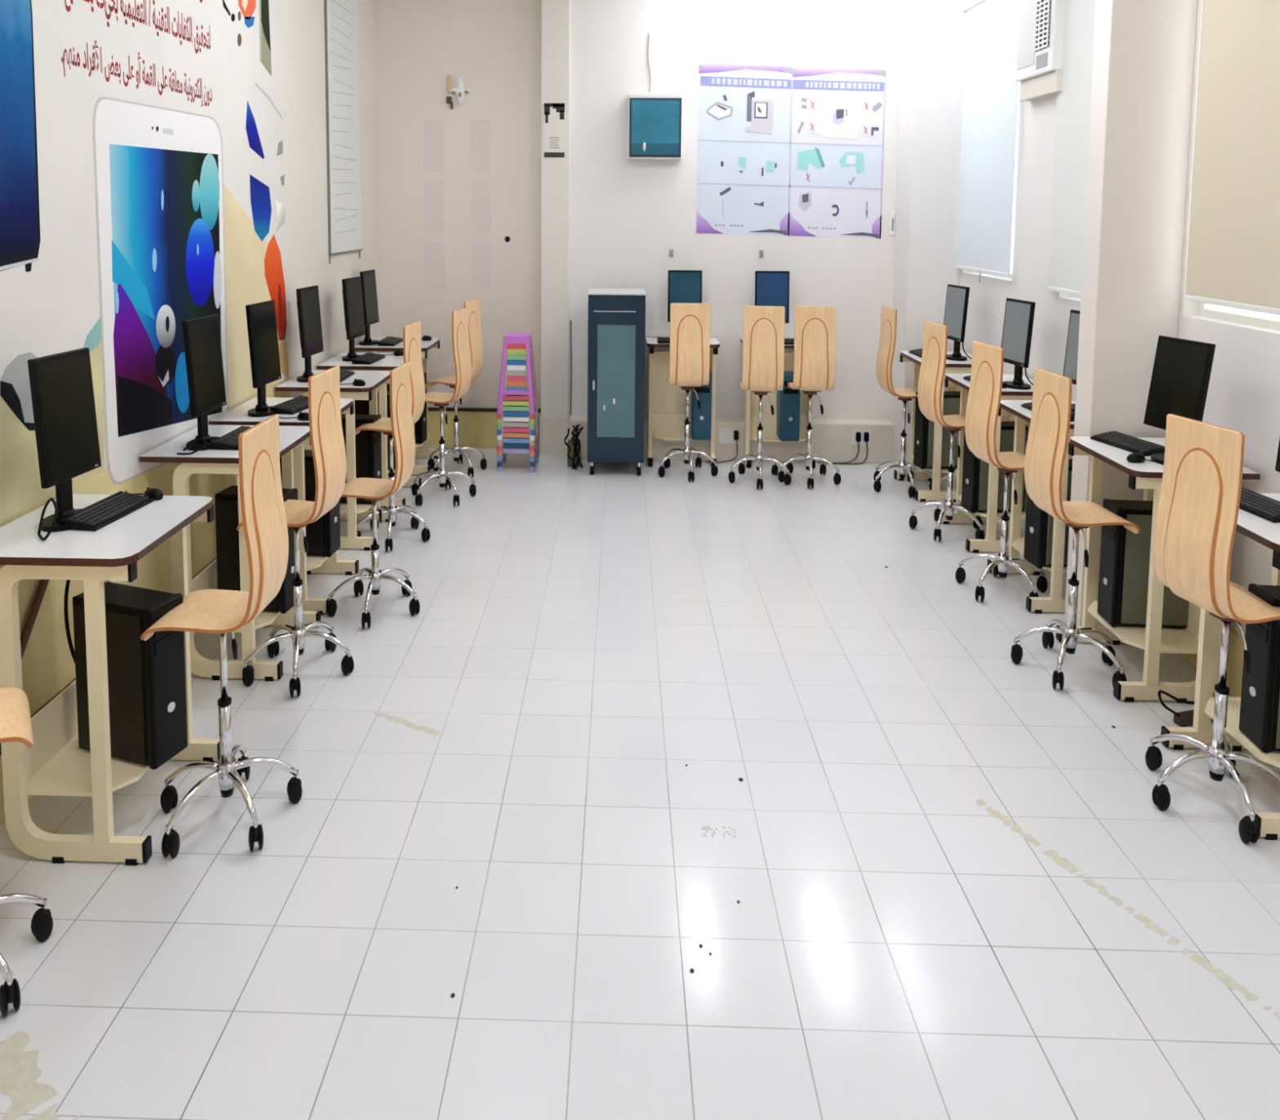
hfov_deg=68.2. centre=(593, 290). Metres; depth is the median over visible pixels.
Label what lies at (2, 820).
baseboard
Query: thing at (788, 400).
computer tower
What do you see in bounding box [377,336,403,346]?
keyboard
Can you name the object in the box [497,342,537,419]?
plastic stool
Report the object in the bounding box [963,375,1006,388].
keyboard
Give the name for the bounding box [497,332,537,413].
plastic stool
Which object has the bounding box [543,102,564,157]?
poster
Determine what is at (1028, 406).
keyboard
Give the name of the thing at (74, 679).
trim
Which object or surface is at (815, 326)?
swivel chair
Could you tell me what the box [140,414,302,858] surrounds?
swivel chair
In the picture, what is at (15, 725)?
swivel chair
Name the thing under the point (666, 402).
computer desk
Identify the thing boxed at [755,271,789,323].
computer monitor
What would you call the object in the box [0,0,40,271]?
print
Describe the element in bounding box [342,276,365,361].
computer monitor
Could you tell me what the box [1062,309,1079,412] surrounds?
computer monitor
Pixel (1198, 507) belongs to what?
swivel chair
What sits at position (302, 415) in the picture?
computer mouse
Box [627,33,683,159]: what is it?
upper cabinet
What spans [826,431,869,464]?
plug
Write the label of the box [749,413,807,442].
shelf
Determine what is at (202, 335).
computer monitor
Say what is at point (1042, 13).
grille
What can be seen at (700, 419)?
computer tower
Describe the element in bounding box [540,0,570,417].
pillar
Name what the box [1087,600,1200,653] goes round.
shelf
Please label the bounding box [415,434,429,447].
shelf
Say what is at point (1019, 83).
window
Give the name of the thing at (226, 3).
print
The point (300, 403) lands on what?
keyboard
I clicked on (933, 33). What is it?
pillar
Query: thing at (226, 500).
computer tower
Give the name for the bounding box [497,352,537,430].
plastic stool
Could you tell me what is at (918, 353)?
keyboard
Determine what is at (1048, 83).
shelf
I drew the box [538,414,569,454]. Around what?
trim
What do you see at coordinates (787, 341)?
keyboard
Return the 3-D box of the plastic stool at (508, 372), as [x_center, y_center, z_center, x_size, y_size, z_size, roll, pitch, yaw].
[-0.827,1.234,10.292,0.410,0.832,0.410,0,5,2]
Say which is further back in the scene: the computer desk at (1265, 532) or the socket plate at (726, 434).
the socket plate at (726, 434)
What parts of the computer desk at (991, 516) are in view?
leg, frame, leg, frame, modesty panel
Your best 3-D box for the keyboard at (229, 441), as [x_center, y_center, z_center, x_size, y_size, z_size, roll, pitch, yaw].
[-2.202,0.918,5.892,0.175,0.046,0.440,1,5,4]
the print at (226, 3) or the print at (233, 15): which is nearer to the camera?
the print at (226, 3)
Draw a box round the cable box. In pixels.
[537,415,538,446]
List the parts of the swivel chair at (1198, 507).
leg, leg, mount plate, leg, leg, lever, leg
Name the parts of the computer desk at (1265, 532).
leg, frame, frame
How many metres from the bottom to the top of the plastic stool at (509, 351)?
0.832 m
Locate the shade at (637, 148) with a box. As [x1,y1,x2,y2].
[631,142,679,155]
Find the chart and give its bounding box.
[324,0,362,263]
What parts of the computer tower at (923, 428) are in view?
panel, panel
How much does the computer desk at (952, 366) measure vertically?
1.365 m
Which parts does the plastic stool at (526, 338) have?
leg, seat, leg, leg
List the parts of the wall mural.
dark panel, dark panel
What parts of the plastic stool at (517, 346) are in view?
leg, leg, leg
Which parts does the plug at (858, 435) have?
cord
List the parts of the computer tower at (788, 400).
panel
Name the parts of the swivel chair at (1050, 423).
leg, leg, leg, mount plate, lever, leg, leg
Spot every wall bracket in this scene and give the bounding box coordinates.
[669,249,673,256]
[760,250,763,257]
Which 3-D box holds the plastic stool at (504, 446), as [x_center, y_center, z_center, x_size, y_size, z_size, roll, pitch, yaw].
[-0.828,1.466,10.312,0.410,0.832,0.410,0,5,2]
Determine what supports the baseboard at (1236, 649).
attached to the wall at (1243, 395)
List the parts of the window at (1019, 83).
pane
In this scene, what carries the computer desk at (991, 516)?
on the floor
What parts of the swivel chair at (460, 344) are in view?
leg, leg, mount plate, leg, leg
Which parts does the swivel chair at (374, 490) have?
leg, leg, leg, mount plate, leg, leg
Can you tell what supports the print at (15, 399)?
attached to the wall mural
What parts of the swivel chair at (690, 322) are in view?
leg, leg, mount plate, leg, leg, leg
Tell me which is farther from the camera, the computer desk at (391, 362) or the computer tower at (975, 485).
the computer desk at (391, 362)
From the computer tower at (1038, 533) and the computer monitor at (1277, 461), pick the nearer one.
the computer monitor at (1277, 461)
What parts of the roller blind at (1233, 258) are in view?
rail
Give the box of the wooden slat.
[20,579,48,659]
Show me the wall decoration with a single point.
(460, 91)
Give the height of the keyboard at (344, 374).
0.046 m
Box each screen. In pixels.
[754,102,767,118]
[755,102,766,116]
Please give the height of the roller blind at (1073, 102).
2.760 m
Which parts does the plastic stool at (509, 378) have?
leg, leg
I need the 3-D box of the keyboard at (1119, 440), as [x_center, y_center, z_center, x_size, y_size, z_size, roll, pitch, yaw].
[3.332,0.952,5.886,0.175,0.046,0.440,-1,5,-12]
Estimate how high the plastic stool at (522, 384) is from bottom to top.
0.832 m
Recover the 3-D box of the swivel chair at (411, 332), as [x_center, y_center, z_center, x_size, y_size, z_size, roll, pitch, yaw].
[-1.691,1.202,7.978,0.623,1.860,0.642,1,5,8]
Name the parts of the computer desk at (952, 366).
leg, frame, leg, frame, modesty panel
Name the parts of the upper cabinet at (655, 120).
glass, door frame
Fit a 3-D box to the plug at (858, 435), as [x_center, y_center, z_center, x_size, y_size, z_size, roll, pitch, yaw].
[2.741,1.762,10.566,0.486,0.352,0.068,0,5,2]
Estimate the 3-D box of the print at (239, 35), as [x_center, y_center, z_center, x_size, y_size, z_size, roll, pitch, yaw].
[-2.608,-1.843,6.949,0.003,0.094,0.071,0,5,2]
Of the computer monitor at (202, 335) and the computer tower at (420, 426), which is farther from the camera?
the computer tower at (420, 426)
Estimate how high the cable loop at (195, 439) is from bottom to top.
0.085 m
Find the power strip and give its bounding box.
[1157,689,1213,727]
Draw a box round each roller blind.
[955,0,1018,282]
[1047,0,1095,296]
[1184,0,1279,315]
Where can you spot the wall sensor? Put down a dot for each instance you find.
(507, 238)
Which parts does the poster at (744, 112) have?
panel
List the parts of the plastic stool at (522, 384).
leg, leg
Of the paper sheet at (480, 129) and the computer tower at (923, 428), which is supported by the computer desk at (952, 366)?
the computer tower at (923, 428)
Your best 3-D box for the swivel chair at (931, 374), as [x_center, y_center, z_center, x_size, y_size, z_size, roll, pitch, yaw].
[3.143,1.208,8.259,0.634,1.860,0.621,0,5,-6]
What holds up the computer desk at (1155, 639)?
on the floor
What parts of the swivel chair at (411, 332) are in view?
leg, leg, mount plate, leg, leg, leg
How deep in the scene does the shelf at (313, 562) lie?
6.77 m
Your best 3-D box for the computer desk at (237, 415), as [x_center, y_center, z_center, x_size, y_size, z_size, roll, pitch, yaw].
[-2.224,1.540,6.897,0.792,1.365,0.820,0,5,2]
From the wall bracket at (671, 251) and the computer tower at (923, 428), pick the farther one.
the wall bracket at (671, 251)
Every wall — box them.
[280,0,381,449]
[376,0,541,408]
[568,0,902,420]
[955,0,1279,639]
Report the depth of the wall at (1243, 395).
6.08 m
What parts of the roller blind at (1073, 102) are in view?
rail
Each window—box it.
[972,82,1020,279]
[1071,294,1080,298]
[1198,302,1279,330]
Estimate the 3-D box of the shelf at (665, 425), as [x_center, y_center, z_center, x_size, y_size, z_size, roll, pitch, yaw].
[0.978,1.520,10.523,0.648,0.275,0.160,0,5,2]
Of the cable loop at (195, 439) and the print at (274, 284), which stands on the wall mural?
the print at (274, 284)
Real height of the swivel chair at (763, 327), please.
1.860 m
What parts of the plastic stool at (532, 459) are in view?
leg, leg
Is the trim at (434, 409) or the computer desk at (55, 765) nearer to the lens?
the computer desk at (55, 765)
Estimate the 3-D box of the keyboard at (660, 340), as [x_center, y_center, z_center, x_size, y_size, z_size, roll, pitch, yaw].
[0.923,0.551,10.389,0.440,0.046,0.175,0,5,2]
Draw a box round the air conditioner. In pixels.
[1015,0,1065,101]
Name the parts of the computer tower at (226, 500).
panel, panel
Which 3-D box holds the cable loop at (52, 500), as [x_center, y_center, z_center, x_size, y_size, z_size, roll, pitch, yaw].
[-2.413,1.005,4.164,0.145,0.166,0.072,5,7,44]
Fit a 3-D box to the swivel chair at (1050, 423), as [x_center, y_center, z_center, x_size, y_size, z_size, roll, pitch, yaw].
[2.943,1.420,5.768,0.640,1.860,0.614,0,5,-2]
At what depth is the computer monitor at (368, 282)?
10.08 m
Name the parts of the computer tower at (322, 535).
panel, panel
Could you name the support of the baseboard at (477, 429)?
attached to the wall at (494, 46)
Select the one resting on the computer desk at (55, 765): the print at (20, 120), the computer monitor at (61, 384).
the computer monitor at (61, 384)
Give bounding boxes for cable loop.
[37,497,57,540]
[176,438,207,454]
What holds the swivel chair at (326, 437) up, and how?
on the floor
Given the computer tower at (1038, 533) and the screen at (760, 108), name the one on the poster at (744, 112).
the screen at (760, 108)
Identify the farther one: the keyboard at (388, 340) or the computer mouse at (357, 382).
the keyboard at (388, 340)
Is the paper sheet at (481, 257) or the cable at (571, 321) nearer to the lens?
the cable at (571, 321)
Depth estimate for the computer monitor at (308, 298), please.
7.94 m
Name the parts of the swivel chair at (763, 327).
leg, leg, leg, mount plate, leg, leg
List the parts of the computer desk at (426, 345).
frame, leg, frame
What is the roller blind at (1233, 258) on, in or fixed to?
attached to the wall at (1243, 395)
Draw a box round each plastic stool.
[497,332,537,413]
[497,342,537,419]
[497,346,537,424]
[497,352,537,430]
[497,360,537,435]
[497,364,537,440]
[497,370,537,445]
[497,375,537,451]
[497,381,537,456]
[497,386,537,462]
[497,395,537,466]
[497,400,537,472]
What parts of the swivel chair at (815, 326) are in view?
leg, leg, leg, mount plate, leg, leg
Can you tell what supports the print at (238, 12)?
attached to the wall mural
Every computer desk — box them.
[0,493,220,866]
[138,424,320,681]
[208,397,359,614]
[275,369,390,551]
[316,352,421,509]
[355,337,439,475]
[645,337,719,466]
[740,337,815,468]
[893,351,971,502]
[937,373,1033,552]
[986,400,1075,613]
[1055,436,1260,703]
[1160,493,1279,839]
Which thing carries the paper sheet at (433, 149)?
attached to the wall at (494, 46)
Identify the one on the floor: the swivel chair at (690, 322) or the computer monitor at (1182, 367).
the swivel chair at (690, 322)
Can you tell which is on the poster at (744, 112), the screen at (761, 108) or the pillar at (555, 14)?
the screen at (761, 108)
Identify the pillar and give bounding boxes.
[888,0,969,470]
[1064,0,1198,626]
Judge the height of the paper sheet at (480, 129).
0.600 m
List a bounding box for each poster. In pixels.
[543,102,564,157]
[696,62,792,235]
[789,66,886,238]
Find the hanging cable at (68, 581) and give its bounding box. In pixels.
[63,579,75,663]
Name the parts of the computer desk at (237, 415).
leg, frame, frame, leg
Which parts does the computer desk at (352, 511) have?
frame, leg, frame, leg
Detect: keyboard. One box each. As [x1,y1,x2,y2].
[59,491,153,531]
[210,425,251,449]
[270,395,308,414]
[339,368,355,382]
[351,352,385,364]
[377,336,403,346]
[657,337,670,343]
[784,338,794,344]
[908,348,922,358]
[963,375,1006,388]
[1021,401,1075,417]
[1090,431,1164,456]
[1239,487,1279,522]
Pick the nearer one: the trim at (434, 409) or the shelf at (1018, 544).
the shelf at (1018, 544)
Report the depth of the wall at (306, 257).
8.72 m
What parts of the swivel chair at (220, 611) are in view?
leg, leg, leg, leg, leg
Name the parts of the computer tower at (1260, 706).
panel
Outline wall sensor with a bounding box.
[504,235,511,242]
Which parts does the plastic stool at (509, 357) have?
leg, leg, leg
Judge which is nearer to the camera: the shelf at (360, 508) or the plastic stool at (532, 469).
the shelf at (360, 508)
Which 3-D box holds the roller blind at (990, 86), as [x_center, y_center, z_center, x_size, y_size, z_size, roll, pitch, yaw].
[3.866,-1.504,9.268,0.075,2.860,1.430,0,5,2]
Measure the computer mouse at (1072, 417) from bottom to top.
0.055 m
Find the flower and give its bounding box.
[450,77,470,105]
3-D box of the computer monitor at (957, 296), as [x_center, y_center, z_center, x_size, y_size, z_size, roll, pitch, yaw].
[3.583,0.317,9.324,0.201,0.730,0.374,-1,5,-17]
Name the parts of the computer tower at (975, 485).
panel, panel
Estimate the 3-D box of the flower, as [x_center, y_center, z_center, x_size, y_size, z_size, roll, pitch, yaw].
[-1.531,-2.282,10.826,0.240,0.320,0.040,0,5,2]
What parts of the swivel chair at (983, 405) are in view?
leg, leg, mount plate, lever, leg, leg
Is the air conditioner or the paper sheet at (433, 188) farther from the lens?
the paper sheet at (433, 188)
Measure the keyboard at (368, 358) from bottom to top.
0.046 m
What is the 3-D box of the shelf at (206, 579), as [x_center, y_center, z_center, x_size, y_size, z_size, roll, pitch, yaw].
[-2.210,1.889,5.992,0.480,0.275,0.668,0,5,2]
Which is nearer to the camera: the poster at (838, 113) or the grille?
the grille
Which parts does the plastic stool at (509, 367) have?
leg, leg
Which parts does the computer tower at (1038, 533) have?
panel, panel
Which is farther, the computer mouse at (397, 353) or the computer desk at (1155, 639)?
the computer mouse at (397, 353)
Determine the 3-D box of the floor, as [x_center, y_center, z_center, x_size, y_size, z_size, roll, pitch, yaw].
[0.576,2.511,4.314,6.800,0.106,14.200,0,5,2]
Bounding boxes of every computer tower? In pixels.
[72,582,187,769]
[214,485,297,613]
[280,449,340,557]
[339,413,382,504]
[355,391,395,469]
[386,372,426,444]
[690,371,711,439]
[776,371,800,440]
[913,391,960,469]
[961,421,1027,513]
[1023,458,1072,568]
[1097,498,1189,627]
[1239,583,1279,752]
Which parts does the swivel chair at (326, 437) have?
leg, leg, leg, mount plate, leg, leg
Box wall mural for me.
[0,0,290,716]
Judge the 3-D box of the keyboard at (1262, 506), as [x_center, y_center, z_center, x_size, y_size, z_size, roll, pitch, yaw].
[3.278,1.055,4.679,0.175,0.046,0.440,0,5,-4]
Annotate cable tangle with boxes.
[564,424,583,470]
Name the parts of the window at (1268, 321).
pane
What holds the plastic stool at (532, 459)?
on the plastic stool at (504, 446)
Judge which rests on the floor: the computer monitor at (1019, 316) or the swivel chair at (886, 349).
the swivel chair at (886, 349)
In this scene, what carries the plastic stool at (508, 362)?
on the plastic stool at (509, 367)
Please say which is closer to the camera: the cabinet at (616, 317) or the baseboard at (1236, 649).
the baseboard at (1236, 649)
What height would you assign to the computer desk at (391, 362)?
1.365 m
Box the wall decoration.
[446,75,470,109]
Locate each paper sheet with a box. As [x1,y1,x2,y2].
[423,119,444,172]
[424,179,444,231]
[424,242,444,289]
[471,120,490,172]
[471,180,490,231]
[471,243,491,290]
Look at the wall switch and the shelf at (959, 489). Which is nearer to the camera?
the shelf at (959, 489)
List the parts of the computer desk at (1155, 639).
leg, frame, leg, frame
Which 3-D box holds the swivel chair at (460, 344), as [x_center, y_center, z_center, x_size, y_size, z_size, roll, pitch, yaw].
[-1.483,1.104,9.142,0.634,1.860,0.632,1,5,12]
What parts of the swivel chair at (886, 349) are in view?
leg, leg, mount plate, leg, leg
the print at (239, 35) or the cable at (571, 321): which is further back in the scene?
the cable at (571, 321)
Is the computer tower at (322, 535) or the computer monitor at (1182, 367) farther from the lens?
the computer tower at (322, 535)
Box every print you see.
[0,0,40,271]
[0,351,36,422]
[0,380,35,430]
[222,0,231,16]
[231,13,235,21]
[237,11,240,20]
[237,33,241,46]
[264,234,286,340]
[544,102,564,123]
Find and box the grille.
[1033,0,1051,52]
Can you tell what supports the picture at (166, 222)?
attached to the wall mural
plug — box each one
[705,430,738,462]
[816,431,861,463]
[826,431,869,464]
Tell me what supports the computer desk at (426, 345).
on the floor
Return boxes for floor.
[0,447,1279,1119]
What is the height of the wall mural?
4.551 m
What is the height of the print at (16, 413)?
0.300 m
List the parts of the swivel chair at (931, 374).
leg, leg, leg, mount plate, leg, leg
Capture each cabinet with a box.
[586,288,645,475]
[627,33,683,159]
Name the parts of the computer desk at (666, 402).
frame, leg, modesty panel, frame, leg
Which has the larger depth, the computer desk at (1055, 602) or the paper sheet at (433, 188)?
the paper sheet at (433, 188)
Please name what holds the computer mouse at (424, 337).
on the computer desk at (426, 345)
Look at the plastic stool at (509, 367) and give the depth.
10.12 m
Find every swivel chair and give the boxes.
[0,687,53,1017]
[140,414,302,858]
[236,365,354,697]
[326,361,419,629]
[355,320,430,551]
[411,307,476,506]
[424,298,487,478]
[657,302,718,482]
[728,305,791,489]
[777,305,840,488]
[873,305,932,497]
[909,320,984,542]
[955,341,1047,602]
[1010,367,1140,690]
[1145,413,1279,844]
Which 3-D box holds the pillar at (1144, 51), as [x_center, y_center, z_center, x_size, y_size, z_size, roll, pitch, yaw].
[3.541,-0.389,6.195,0.535,5.400,0.220,0,5,2]
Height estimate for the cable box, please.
0.452 m
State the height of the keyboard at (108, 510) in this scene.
0.046 m
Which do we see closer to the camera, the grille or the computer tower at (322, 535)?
the computer tower at (322, 535)
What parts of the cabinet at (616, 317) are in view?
handle, glass panel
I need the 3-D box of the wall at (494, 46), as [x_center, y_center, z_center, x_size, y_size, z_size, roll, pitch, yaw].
[-1.532,-0.835,11.030,1.930,5.400,0.120,0,5,2]
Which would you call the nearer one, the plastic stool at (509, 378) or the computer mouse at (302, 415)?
the computer mouse at (302, 415)
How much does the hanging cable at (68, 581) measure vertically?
0.989 m
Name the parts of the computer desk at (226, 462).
frame, leg, frame, leg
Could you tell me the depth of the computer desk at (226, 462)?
5.64 m
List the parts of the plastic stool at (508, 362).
leg, leg, leg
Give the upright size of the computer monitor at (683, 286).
0.790 m
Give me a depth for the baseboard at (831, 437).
10.62 m
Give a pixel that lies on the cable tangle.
(574, 446)
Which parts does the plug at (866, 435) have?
cord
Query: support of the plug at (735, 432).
attached to the socket plate at (726, 434)
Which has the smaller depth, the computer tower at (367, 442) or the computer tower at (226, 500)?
the computer tower at (226, 500)
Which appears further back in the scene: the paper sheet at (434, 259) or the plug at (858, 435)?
the paper sheet at (434, 259)
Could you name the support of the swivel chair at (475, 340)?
on the floor
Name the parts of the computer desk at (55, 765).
frame, leg, frame, leg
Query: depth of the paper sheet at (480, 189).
10.95 m
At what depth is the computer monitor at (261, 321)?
6.62 m
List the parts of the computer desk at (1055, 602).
leg, frame, frame, leg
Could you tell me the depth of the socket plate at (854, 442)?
10.58 m
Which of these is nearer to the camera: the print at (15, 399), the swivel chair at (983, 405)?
the print at (15, 399)
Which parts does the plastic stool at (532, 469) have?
leg, leg, leg, leg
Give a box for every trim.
[0,557,216,755]
[427,407,540,412]
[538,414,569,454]
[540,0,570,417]
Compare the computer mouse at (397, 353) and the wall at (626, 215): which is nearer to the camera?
the computer mouse at (397, 353)
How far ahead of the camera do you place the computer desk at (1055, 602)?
6.90 m
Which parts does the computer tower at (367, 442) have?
panel, panel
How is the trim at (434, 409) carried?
attached to the wall at (494, 46)
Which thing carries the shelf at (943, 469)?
attached to the computer desk at (952, 366)
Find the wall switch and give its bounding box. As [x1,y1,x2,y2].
[888,212,895,235]
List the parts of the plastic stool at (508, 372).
leg, leg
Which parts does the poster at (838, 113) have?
mark panel, mark panel, panel, panel, mark panel, mark panel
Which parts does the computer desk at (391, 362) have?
frame, leg, frame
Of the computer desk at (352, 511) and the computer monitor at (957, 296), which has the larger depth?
the computer monitor at (957, 296)
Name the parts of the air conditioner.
panel, control panel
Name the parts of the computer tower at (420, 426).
panel, panel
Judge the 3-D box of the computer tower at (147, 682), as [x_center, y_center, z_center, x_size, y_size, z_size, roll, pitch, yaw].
[-2.174,1.770,4.385,0.530,0.746,0.210,2,5,20]
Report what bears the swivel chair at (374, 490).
on the floor
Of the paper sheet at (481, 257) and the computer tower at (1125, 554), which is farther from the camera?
the paper sheet at (481, 257)
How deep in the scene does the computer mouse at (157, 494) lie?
4.69 m
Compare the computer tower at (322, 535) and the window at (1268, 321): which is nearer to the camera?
the window at (1268, 321)
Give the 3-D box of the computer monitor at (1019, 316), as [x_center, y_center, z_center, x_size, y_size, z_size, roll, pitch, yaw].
[3.529,0.443,7.851,0.201,0.730,0.374,-1,5,-17]
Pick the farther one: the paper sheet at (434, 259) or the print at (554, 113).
the paper sheet at (434, 259)
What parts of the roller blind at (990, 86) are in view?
rail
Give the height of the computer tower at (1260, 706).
0.746 m
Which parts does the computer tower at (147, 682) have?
panel, panel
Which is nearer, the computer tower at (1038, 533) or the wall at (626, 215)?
the computer tower at (1038, 533)
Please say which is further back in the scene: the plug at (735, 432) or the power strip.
the plug at (735, 432)
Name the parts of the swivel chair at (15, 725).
leg, leg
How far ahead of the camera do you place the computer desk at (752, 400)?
10.55 m
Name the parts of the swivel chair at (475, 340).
leg, leg, mount plate, leg, leg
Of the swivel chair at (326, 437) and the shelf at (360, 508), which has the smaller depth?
the swivel chair at (326, 437)
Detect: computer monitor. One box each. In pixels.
[27,347,101,532]
[182,314,226,450]
[245,300,281,417]
[296,285,324,382]
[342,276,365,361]
[359,269,378,345]
[667,270,702,322]
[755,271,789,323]
[943,284,971,360]
[1000,297,1035,390]
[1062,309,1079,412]
[1143,335,1215,465]
[1275,437,1279,472]
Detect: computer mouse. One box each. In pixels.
[124,487,163,500]
[279,411,309,420]
[339,378,365,386]
[377,350,403,355]
[421,335,431,340]
[1070,413,1075,422]
[1126,452,1155,462]
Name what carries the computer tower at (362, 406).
on the computer desk at (391, 362)
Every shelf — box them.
[25,680,149,796]
[191,559,280,632]
[306,555,327,570]
[339,502,372,515]
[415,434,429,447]
[652,412,702,440]
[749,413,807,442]
[910,454,957,473]
[957,487,1026,519]
[1012,537,1066,573]
[1019,70,1062,101]
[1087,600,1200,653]
[1204,696,1279,768]
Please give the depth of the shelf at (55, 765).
4.26 m
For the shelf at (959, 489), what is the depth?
7.94 m
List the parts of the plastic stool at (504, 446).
leg, leg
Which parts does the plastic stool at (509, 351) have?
leg, leg, leg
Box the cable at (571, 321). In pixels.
[569,320,571,415]
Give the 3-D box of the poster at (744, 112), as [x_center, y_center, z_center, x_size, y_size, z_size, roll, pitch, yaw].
[1.690,-1.579,10.603,1.045,1.915,0.007,0,5,2]
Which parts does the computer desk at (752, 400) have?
frame, leg, modesty panel, frame, leg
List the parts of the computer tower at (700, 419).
panel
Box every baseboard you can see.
[0,631,195,826]
[418,410,540,448]
[568,415,894,462]
[1178,630,1244,697]
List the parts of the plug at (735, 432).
cord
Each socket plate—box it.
[719,427,738,444]
[851,429,871,445]
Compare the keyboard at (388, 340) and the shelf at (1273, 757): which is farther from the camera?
the keyboard at (388, 340)
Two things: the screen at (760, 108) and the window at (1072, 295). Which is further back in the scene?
the screen at (760, 108)
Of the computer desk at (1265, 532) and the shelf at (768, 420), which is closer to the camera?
the computer desk at (1265, 532)
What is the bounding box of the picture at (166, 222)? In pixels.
[109,143,222,437]
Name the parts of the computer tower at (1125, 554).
panel, panel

